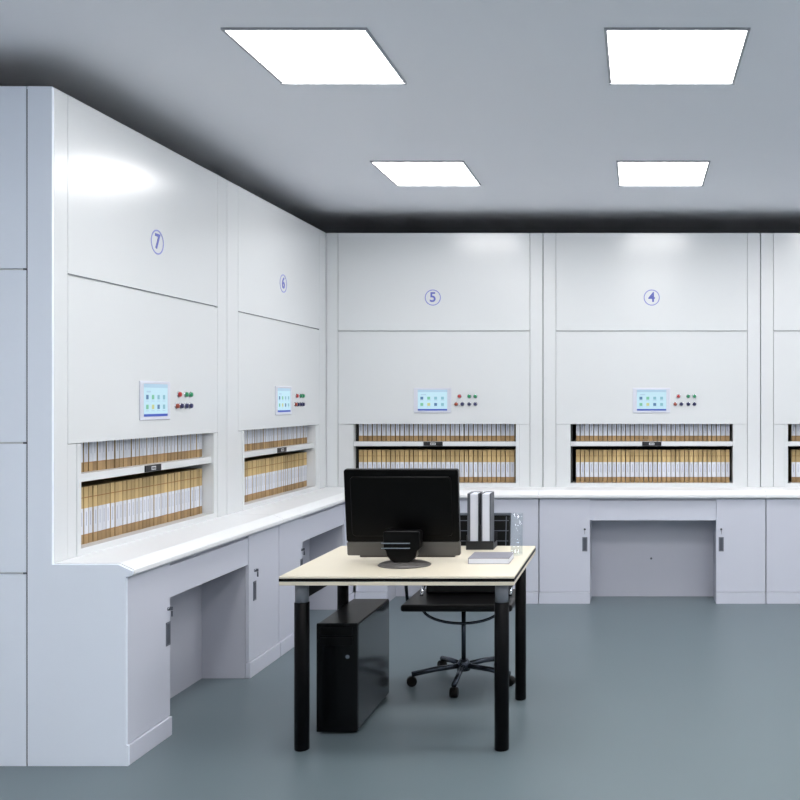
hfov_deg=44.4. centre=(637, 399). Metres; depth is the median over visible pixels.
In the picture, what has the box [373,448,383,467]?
file box
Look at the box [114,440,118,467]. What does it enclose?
file box
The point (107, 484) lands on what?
file box
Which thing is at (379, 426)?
file box
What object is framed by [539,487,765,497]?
countertop
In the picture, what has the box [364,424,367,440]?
file box
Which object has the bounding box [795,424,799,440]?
file box
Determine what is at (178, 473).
file box
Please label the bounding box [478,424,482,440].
file box
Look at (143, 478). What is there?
file box
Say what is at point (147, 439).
file box
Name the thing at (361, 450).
file box
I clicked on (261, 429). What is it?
file box
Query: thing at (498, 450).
file box
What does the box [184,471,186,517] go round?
file box
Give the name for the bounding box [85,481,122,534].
file box
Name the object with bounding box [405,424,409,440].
file box
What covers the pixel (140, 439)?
file box
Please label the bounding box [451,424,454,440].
file box
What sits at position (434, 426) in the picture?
file box
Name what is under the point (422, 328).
tall cabinet
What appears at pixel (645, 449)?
file box
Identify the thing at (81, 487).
file box
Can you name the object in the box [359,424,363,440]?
file box
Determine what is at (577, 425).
file box
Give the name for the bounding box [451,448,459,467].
file box
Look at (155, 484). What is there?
file box
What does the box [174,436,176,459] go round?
file box
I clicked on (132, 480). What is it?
file box
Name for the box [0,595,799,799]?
floor
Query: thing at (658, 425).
file box
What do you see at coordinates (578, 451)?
file box
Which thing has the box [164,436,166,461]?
file box
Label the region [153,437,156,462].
file box
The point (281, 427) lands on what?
file box
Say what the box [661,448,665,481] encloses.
file box
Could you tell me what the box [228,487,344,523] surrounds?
countertop
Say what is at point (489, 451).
file box
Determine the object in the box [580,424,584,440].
file box
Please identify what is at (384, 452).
file box
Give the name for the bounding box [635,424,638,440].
file box
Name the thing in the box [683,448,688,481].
file box
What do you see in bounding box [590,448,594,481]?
file box
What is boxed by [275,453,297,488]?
file box
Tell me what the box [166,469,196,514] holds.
file box
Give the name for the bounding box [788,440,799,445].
shelf
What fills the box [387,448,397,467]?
file box
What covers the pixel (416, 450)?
file box
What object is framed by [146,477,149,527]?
file box
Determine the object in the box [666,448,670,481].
file box
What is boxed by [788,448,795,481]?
file box
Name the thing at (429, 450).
file box
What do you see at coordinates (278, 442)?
file box
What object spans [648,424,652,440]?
file box
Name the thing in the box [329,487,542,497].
countertop
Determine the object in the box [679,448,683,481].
file box
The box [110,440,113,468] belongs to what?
file box
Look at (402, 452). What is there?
file box
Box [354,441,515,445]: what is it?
shelf
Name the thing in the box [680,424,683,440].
file box
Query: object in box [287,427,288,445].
file box
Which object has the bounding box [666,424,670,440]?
file box
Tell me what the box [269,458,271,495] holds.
file box
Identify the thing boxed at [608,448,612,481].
file box
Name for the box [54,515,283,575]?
countertop
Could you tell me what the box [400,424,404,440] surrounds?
file box
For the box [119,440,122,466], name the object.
file box
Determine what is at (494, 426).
file box
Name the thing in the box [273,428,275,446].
file box
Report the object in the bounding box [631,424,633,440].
file box
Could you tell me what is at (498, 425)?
file box
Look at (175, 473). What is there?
file box
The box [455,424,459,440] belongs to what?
file box
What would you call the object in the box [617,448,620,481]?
file box
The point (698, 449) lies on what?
file box
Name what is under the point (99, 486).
file box
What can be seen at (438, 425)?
file box
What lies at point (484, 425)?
file box
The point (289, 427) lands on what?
file box
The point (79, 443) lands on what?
file box
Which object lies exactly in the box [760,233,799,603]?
tall cabinet
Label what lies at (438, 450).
file box
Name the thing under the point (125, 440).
file box
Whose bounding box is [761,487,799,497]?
countertop
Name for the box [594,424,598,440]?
file box
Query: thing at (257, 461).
file box
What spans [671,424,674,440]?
file box
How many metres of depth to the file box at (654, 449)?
7.20 m
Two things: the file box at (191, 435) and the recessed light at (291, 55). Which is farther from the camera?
the file box at (191, 435)
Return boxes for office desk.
[279,546,535,751]
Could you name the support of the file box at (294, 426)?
in the tall cabinet at (276, 260)
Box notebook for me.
[468,552,513,563]
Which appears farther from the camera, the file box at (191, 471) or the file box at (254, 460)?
the file box at (254, 460)
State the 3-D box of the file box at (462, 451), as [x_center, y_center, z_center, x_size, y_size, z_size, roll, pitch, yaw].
[-1.367,0.513,7.339,0.030,0.253,0.281,0,0,0]
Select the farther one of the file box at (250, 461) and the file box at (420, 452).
the file box at (420, 452)
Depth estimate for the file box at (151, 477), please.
4.69 m
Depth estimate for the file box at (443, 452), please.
7.20 m
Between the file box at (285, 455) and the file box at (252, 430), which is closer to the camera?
the file box at (252, 430)
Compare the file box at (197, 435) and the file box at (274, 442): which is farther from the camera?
the file box at (274, 442)
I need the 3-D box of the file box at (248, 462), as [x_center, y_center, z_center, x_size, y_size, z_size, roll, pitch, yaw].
[-2.598,0.513,5.863,0.281,0.253,0.030,0,0,0]
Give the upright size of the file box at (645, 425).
0.253 m
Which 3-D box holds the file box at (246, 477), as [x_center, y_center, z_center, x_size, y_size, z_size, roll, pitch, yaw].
[-2.598,0.513,5.828,0.281,0.253,0.028,0,0,0]
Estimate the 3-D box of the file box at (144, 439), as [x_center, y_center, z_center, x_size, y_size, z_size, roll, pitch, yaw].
[-2.599,0.193,4.626,0.281,0.253,0.031,0,0,0]
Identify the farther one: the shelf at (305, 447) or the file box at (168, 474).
the shelf at (305, 447)
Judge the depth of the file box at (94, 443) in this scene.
4.20 m
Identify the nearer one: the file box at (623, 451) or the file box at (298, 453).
the file box at (298, 453)
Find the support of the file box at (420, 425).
on the tall cabinet at (422, 328)
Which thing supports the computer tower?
on the floor
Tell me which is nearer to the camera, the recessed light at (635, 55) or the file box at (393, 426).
the recessed light at (635, 55)
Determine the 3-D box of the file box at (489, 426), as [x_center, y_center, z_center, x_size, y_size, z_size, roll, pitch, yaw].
[-1.153,0.193,7.340,0.031,0.253,0.281,0,0,0]
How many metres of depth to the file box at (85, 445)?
4.13 m
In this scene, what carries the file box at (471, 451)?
in the tall cabinet at (422, 328)
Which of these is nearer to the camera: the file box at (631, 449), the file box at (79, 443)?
the file box at (79, 443)
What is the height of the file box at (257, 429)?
0.253 m
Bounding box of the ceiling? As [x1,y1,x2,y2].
[0,0,799,233]
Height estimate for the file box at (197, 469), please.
0.253 m
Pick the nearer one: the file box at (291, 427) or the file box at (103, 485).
the file box at (103, 485)
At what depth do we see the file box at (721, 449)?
7.20 m
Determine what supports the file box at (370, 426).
on the tall cabinet at (422, 328)
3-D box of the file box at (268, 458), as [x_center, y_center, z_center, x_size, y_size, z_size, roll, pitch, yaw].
[-2.599,0.513,6.179,0.281,0.253,0.030,0,0,0]
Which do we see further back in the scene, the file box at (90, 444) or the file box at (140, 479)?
the file box at (140, 479)
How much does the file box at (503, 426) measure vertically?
0.253 m
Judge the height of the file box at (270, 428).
0.253 m
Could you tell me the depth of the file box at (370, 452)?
7.20 m
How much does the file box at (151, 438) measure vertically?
0.253 m
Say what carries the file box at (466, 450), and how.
in the tall cabinet at (422, 328)
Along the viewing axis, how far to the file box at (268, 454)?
6.59 m
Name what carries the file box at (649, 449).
in the tall cabinet at (639, 328)
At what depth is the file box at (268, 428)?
6.18 m
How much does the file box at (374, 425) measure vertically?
0.253 m
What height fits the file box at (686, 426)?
0.253 m
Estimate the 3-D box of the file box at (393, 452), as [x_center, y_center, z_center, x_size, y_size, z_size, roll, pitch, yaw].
[-1.901,0.513,7.339,0.030,0.253,0.281,0,0,0]
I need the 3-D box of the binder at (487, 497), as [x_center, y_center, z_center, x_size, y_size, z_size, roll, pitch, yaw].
[-0.756,0.601,4.666,0.048,0.272,0.114,0,0,0]
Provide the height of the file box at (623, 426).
0.253 m
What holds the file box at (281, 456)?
in the tall cabinet at (276, 260)
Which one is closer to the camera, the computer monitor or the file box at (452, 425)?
the computer monitor
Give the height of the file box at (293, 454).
0.253 m
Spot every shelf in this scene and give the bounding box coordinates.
[81,457,210,481]
[244,443,313,457]
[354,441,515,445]
[571,439,732,445]
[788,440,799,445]
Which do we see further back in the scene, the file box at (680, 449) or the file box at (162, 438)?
the file box at (680, 449)
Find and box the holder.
[466,525,496,549]
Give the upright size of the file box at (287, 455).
0.253 m
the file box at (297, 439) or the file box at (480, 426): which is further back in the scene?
the file box at (480, 426)
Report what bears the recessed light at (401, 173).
in the ceiling
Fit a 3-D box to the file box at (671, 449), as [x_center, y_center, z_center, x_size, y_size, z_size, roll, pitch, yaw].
[0.273,0.513,7.341,0.030,0.253,0.281,0,0,0]
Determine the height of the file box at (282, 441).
0.253 m
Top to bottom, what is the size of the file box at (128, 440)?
0.253 m
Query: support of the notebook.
on the office desk
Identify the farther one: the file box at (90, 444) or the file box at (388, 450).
the file box at (388, 450)
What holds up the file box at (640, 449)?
in the tall cabinet at (639, 328)
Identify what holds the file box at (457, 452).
in the tall cabinet at (422, 328)
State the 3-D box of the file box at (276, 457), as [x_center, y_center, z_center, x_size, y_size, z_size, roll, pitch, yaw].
[-2.601,0.513,6.320,0.281,0.253,0.030,0,0,0]
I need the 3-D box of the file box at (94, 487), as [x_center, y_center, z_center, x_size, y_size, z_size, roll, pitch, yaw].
[-2.598,0.513,4.205,0.281,0.253,0.030,0,0,0]
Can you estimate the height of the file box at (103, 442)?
0.253 m
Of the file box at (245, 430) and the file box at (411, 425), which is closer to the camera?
the file box at (245, 430)
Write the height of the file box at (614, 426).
0.253 m
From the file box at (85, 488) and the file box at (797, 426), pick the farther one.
the file box at (797, 426)
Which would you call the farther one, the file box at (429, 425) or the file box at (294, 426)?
the file box at (429, 425)
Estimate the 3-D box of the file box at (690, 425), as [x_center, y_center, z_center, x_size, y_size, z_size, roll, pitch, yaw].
[0.413,0.193,7.339,0.030,0.253,0.281,0,0,0]
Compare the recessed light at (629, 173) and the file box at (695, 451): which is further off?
the file box at (695, 451)
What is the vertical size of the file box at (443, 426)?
0.253 m
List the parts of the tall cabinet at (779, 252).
jamb panel, frame, door, panel, control panel, opening frame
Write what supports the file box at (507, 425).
on the tall cabinet at (422, 328)
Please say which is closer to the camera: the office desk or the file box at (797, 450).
the office desk
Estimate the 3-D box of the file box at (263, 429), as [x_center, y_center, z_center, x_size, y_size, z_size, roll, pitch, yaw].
[-2.598,0.193,6.109,0.281,0.253,0.028,0,0,0]
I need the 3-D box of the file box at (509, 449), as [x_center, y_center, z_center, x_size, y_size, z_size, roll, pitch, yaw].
[-1.011,0.513,7.341,0.030,0.253,0.281,0,0,0]
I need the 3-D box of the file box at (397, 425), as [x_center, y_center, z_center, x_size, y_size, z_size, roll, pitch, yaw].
[-1.865,0.193,7.338,0.028,0.253,0.281,0,0,0]
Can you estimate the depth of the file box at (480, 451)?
7.20 m
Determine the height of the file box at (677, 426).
0.253 m
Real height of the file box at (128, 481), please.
0.253 m
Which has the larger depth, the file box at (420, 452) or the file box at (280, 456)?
the file box at (420, 452)
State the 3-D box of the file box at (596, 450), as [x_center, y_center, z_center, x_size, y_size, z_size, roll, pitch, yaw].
[-0.325,0.513,7.341,0.031,0.253,0.281,0,0,0]
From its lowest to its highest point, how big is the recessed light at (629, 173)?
0.014 m
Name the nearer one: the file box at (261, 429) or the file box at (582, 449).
the file box at (261, 429)
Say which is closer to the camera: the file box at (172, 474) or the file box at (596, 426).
the file box at (172, 474)
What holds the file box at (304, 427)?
in the tall cabinet at (276, 260)
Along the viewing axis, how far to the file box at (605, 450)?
7.20 m
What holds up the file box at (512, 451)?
in the tall cabinet at (422, 328)
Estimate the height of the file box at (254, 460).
0.253 m
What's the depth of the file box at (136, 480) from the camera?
4.55 m
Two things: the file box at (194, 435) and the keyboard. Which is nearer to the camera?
the keyboard
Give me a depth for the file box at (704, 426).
7.20 m
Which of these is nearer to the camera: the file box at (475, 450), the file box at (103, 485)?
the file box at (103, 485)
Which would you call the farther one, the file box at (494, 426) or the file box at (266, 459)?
the file box at (494, 426)
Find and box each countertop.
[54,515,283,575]
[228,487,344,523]
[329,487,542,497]
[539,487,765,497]
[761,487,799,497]
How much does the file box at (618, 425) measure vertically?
0.253 m
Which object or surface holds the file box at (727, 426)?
on the tall cabinet at (639, 328)
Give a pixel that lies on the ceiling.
(519, 92)
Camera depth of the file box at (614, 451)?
7.20 m
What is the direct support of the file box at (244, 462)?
in the tall cabinet at (276, 260)
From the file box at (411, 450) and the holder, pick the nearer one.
the holder
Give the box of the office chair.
[401,513,514,697]
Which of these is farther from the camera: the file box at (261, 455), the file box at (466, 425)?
the file box at (466, 425)
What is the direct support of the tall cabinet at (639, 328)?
on the floor
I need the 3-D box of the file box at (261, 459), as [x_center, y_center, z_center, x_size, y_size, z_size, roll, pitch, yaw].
[-2.599,0.513,6.074,0.281,0.253,0.030,0,0,0]
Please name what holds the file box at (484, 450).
in the tall cabinet at (422, 328)
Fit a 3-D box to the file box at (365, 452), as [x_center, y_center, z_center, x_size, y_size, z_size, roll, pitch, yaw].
[-2.114,0.513,7.338,0.030,0.253,0.281,0,0,0]
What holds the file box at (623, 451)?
in the tall cabinet at (639, 328)
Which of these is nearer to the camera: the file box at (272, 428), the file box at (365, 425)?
the file box at (272, 428)
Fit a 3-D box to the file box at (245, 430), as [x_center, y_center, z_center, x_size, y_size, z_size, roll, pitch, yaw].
[-2.600,0.193,5.828,0.281,0.253,0.030,0,0,0]
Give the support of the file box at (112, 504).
in the tall cabinet at (113, 241)
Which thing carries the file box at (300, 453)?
in the tall cabinet at (276, 260)
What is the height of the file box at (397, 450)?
0.253 m
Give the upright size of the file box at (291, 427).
0.253 m
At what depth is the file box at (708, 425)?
7.20 m
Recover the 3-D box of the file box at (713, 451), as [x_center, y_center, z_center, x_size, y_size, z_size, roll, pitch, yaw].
[0.589,0.513,7.341,0.031,0.253,0.281,0,0,0]
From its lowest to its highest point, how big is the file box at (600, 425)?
0.253 m
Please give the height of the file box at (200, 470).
0.253 m
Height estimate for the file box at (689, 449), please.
0.253 m
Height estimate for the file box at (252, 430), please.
0.253 m
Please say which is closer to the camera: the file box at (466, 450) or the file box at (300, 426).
the file box at (300, 426)
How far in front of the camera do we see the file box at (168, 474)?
4.87 m
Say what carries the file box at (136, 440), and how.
in the tall cabinet at (113, 241)
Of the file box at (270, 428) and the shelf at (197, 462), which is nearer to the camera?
the shelf at (197, 462)
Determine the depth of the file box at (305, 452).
6.88 m
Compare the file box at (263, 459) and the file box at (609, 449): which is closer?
the file box at (263, 459)
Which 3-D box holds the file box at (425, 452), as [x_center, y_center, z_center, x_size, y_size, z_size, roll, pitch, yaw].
[-1.652,0.513,7.339,0.030,0.253,0.281,0,0,0]
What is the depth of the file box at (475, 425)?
7.20 m
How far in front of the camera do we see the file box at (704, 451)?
7.20 m
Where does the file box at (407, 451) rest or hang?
in the tall cabinet at (422, 328)
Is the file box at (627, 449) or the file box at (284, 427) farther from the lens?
the file box at (627, 449)
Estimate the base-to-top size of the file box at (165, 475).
0.253 m
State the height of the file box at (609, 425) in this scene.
0.253 m
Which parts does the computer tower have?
panel, panel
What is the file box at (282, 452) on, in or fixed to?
in the tall cabinet at (276, 260)
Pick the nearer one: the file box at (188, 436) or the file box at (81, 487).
the file box at (81, 487)
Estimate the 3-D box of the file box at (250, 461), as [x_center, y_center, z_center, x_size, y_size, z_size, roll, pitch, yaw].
[-2.600,0.513,5.898,0.281,0.253,0.031,0,0,0]
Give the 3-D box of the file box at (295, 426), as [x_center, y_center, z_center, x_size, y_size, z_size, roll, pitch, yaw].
[-2.600,0.193,6.671,0.281,0.253,0.030,0,0,0]
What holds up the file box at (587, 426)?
on the tall cabinet at (639, 328)
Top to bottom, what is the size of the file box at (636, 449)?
0.253 m
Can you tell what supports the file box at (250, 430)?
in the tall cabinet at (276, 260)
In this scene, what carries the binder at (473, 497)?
in the holder
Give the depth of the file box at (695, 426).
7.20 m
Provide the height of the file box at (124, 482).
0.253 m
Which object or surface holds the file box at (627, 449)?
in the tall cabinet at (639, 328)
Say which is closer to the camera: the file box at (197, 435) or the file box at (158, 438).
the file box at (158, 438)
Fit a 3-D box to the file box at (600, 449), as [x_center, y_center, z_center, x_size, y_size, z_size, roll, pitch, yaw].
[-0.290,0.513,7.338,0.031,0.253,0.281,0,0,0]
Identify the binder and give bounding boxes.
[467,491,482,540]
[481,491,493,542]
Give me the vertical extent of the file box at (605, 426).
0.253 m
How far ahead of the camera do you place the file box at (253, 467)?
5.93 m
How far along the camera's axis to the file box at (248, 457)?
6.24 m
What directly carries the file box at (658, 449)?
in the tall cabinet at (639, 328)
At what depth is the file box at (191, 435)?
5.11 m
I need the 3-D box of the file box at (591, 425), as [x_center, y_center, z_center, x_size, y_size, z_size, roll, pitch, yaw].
[-0.360,0.193,7.339,0.030,0.253,0.281,0,0,0]
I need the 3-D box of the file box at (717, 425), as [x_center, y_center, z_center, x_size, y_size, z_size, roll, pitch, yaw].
[0.625,0.193,7.340,0.028,0.253,0.281,0,0,0]
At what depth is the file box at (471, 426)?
7.20 m
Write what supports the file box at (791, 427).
on the tall cabinet at (779, 252)
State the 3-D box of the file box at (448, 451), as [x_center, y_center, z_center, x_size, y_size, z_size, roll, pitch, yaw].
[-1.474,0.513,7.339,0.030,0.253,0.281,0,0,0]
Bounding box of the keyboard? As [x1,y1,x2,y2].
[360,555,456,556]
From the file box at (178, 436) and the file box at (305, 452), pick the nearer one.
the file box at (178, 436)
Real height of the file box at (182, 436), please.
0.253 m
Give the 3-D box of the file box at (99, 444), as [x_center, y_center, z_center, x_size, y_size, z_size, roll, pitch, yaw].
[-2.599,0.193,4.240,0.281,0.253,0.030,0,0,0]
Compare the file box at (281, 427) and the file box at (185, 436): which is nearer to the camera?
the file box at (185, 436)
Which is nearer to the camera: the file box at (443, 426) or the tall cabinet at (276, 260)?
the tall cabinet at (276, 260)
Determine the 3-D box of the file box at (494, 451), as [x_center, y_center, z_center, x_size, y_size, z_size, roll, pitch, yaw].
[-1.118,0.513,7.339,0.031,0.253,0.281,0,0,0]
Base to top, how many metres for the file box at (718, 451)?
0.253 m
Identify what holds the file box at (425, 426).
on the tall cabinet at (422, 328)
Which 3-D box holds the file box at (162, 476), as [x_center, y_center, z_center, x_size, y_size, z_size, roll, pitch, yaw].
[-2.599,0.513,4.802,0.281,0.253,0.031,0,0,0]
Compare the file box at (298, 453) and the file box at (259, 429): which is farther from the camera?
the file box at (298, 453)
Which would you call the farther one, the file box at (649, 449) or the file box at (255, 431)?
the file box at (649, 449)
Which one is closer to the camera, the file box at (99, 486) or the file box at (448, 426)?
the file box at (99, 486)
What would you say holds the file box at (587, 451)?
in the tall cabinet at (639, 328)
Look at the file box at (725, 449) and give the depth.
7.20 m
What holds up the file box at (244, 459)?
in the tall cabinet at (276, 260)
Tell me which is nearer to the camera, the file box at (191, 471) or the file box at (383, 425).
the file box at (191, 471)
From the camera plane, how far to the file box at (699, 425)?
7.20 m
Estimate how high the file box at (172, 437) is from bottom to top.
0.253 m
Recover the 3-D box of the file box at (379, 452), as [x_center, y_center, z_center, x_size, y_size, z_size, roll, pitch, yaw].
[-2.008,0.513,7.338,0.030,0.253,0.281,0,0,0]
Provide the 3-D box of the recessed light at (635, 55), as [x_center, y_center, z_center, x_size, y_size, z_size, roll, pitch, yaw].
[0.153,-1.443,3.920,0.570,0.014,0.616,0,0,0]
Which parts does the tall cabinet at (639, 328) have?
jamb panel, door, recessed handle, panel, control panel, opening frame, frame, panel, recessed handle, jamb panel, door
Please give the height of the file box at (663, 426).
0.253 m
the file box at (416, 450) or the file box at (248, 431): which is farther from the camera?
the file box at (416, 450)
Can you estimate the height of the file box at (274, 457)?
0.253 m
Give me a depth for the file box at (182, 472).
5.01 m
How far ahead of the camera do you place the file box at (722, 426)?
7.20 m
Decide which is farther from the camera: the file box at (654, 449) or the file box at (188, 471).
the file box at (654, 449)
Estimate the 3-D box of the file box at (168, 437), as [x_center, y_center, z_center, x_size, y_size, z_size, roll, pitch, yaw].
[-2.600,0.193,4.872,0.281,0.253,0.030,0,0,0]
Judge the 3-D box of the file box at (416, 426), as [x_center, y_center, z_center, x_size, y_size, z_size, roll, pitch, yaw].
[-1.723,0.193,7.338,0.030,0.253,0.281,0,0,0]
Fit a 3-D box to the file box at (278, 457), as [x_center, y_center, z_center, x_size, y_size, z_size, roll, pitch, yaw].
[-2.599,0.513,6.355,0.281,0.253,0.031,0,0,0]
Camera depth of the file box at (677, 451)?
7.20 m
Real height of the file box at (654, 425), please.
0.253 m
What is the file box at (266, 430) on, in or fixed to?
in the tall cabinet at (276, 260)
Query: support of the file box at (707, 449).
in the tall cabinet at (639, 328)
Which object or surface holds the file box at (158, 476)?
in the tall cabinet at (113, 241)
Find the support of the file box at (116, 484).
in the tall cabinet at (113, 241)
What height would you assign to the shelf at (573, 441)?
0.036 m
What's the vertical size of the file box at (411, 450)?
0.253 m
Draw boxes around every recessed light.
[221,27,405,84]
[370,161,480,185]
[604,27,750,84]
[616,161,709,185]
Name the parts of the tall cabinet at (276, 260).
jamb panel, panel, control panel, opening frame, door, panel, jamb panel, frame, door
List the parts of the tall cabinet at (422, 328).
jamb panel, door, panel, panel, control panel, opening frame, frame, door, jamb panel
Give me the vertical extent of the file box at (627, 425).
0.253 m
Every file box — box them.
[79,443,82,471]
[81,482,114,536]
[81,483,109,537]
[81,484,101,540]
[81,485,97,541]
[81,486,87,543]
[81,487,82,544]
[83,442,87,471]
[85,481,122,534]
[88,442,92,470]
[88,486,91,542]
[92,480,126,533]
[93,442,96,470]
[96,441,101,469]
[98,479,134,531]
[102,441,105,469]
[102,484,105,538]
[105,478,142,529]
[106,441,110,468]
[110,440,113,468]
[112,477,145,528]
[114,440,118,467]
[114,482,118,535]
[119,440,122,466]
[119,476,153,526]
[123,439,126,466]
[125,475,160,524]
[127,439,130,465]
[127,480,130,532]
[131,439,134,465]
[132,474,166,522]
[135,438,138,464]
[135,479,138,530]
[139,438,142,464]
[139,473,170,521]
[143,438,145,463]
[146,438,149,463]
[146,472,177,519]
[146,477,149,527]
[150,437,152,462]
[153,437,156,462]
[153,471,183,518]
[153,476,157,525]
[157,437,160,461]
[159,470,189,516]
[161,437,163,461]
[161,475,163,523]
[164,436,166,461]
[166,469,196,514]
[167,436,170,460]
[171,436,173,460]
[171,473,173,520]
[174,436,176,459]
[177,435,180,459]
[177,472,180,519]
[181,435,183,458]
[184,435,186,458]
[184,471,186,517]
[187,435,189,458]
[190,434,192,457]
[190,470,193,515]
[193,434,195,457]
[196,434,199,456]
[197,469,198,514]
[199,469,201,513]
[200,434,201,456]
[244,458,267,496]
[244,459,260,497]
[244,460,254,499]
[244,461,247,501]
[244,462,244,501]
[245,430,246,450]
[247,430,249,450]
[247,461,249,501]
[248,457,273,494]
[250,430,251,449]
[250,461,251,500]
[252,430,253,449]
[254,429,256,449]
[254,456,279,493]
[254,460,255,499]
[256,460,258,498]
[257,429,258,448]
[259,429,260,448]
[261,429,262,448]
[261,455,284,491]
[261,459,262,497]
[263,429,264,448]
[263,459,264,496]
[265,429,267,447]
[268,428,269,447]
[268,454,292,489]
[268,458,269,495]
[269,428,271,447]
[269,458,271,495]
[271,428,273,447]
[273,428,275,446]
[274,457,275,494]
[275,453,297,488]
[276,428,277,446]
[276,457,277,493]
[277,428,279,446]
[280,427,281,445]
[280,456,280,492]
[281,427,283,445]
[281,456,282,492]
[282,452,304,486]
[284,427,285,445]
[285,455,286,491]
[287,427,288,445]
[287,455,288,490]
[289,427,290,444]
[289,455,290,490]
[291,427,292,444]
[293,426,294,444]
[293,454,294,489]
[294,454,295,488]
[295,426,296,444]
[296,426,298,443]
[298,453,299,487]
[300,426,301,443]
[300,453,301,487]
[302,453,303,486]
[303,426,305,442]
[305,452,306,485]
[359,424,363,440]
[359,448,370,467]
[363,448,374,467]
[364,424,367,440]
[368,424,372,440]
[368,448,379,467]
[373,424,376,440]
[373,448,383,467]
[377,424,381,440]
[377,448,388,467]
[382,424,385,440]
[382,448,392,467]
[386,424,390,440]
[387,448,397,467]
[391,424,395,440]
[391,448,401,467]
[396,424,399,440]
[396,448,406,467]
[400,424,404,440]
[400,448,410,467]
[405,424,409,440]
[405,448,415,467]
[410,424,413,440]
[410,448,419,467]
[414,424,418,440]
[414,448,423,467]
[418,448,428,467]
[419,424,422,440]
[423,424,427,440]
[423,448,432,467]
[428,424,431,440]
[428,448,437,467]
[432,424,436,440]
[432,448,441,467]
[437,424,440,440]
[437,448,446,467]
[441,424,445,440]
[441,448,450,467]
[446,424,450,440]
[446,448,455,467]
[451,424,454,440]
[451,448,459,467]
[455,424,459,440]
[455,448,464,481]
[460,424,464,440]
[460,448,468,481]
[465,424,468,440]
[465,448,473,481]
[469,424,473,440]
[469,448,477,481]
[474,424,477,440]
[474,448,482,481]
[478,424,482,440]
[478,448,486,481]
[483,424,486,440]
[483,448,490,481]
[487,424,491,440]
[487,448,495,481]
[492,424,496,440]
[492,448,500,481]
[497,424,500,440]
[497,448,504,481]
[501,424,505,440]
[501,448,508,481]
[506,424,509,440]
[506,448,513,481]
[510,424,515,440]
[510,448,515,481]
[576,424,579,440]
[576,448,581,481]
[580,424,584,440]
[581,448,585,481]
[585,424,589,440]
[585,448,590,481]
[590,424,593,440]
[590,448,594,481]
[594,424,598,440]
[594,448,599,481]
[599,424,602,440]
[599,448,603,481]
[603,424,607,440]
[603,448,607,481]
[608,424,611,440]
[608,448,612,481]
[612,424,616,440]
[612,448,616,481]
[617,424,620,440]
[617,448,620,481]
[621,424,625,440]
[621,448,625,481]
[626,424,629,440]
[626,448,629,481]
[630,448,633,481]
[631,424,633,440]
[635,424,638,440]
[635,448,638,481]
[639,424,642,440]
[639,448,642,481]
[644,424,647,440]
[644,448,647,481]
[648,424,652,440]
[648,448,651,481]
[653,424,656,440]
[653,448,656,481]
[657,424,660,440]
[657,448,660,481]
[661,424,665,440]
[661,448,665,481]
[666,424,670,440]
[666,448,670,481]
[670,448,674,481]
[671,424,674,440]
[674,448,679,481]
[675,424,679,440]
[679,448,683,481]
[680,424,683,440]
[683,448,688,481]
[684,424,688,440]
[687,448,692,481]
[689,424,692,440]
[692,448,697,481]
[693,424,697,440]
[696,448,701,481]
[698,424,701,440]
[701,448,706,481]
[702,424,706,440]
[705,448,710,481]
[707,424,710,440]
[709,448,715,481]
[711,424,715,440]
[714,448,720,481]
[716,424,719,440]
[718,448,724,481]
[720,424,724,440]
[723,448,728,481]
[725,424,729,440]
[788,424,794,440]
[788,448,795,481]
[791,448,799,481]
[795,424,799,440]
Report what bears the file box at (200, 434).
in the tall cabinet at (113, 241)
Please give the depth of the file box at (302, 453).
6.81 m
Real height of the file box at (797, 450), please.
0.253 m
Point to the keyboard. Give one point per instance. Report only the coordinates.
(360, 555)
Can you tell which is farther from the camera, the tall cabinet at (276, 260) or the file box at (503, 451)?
the file box at (503, 451)
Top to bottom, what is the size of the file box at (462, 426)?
0.253 m
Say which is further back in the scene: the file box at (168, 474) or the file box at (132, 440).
the file box at (168, 474)
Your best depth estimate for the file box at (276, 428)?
6.32 m
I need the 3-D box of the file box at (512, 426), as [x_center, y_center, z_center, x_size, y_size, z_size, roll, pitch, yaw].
[-0.976,0.193,7.339,0.031,0.253,0.281,0,0,0]
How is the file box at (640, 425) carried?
on the tall cabinet at (639, 328)
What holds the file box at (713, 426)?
on the tall cabinet at (639, 328)
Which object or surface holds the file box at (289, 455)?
in the tall cabinet at (276, 260)
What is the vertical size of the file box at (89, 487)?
0.253 m
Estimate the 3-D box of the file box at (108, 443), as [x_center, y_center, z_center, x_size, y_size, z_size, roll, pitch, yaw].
[-2.598,0.193,4.310,0.281,0.253,0.030,0,0,0]
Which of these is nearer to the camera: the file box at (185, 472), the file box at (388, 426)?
the file box at (185, 472)
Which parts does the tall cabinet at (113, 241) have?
panel, panel, panel, panel, jamb panel, panel, panel, control panel, opening frame, door, recessed handle, panel, frame, jamb panel, recessed handle, door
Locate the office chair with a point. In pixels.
(463, 599)
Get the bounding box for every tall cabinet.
[0,86,283,765]
[227,180,353,656]
[326,233,542,603]
[539,233,765,603]
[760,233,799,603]
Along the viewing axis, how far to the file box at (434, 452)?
7.20 m
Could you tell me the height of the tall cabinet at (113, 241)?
2.785 m
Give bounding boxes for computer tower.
[316,599,388,731]
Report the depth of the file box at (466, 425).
7.20 m
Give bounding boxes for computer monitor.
[344,468,460,568]
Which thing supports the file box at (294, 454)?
in the tall cabinet at (276, 260)

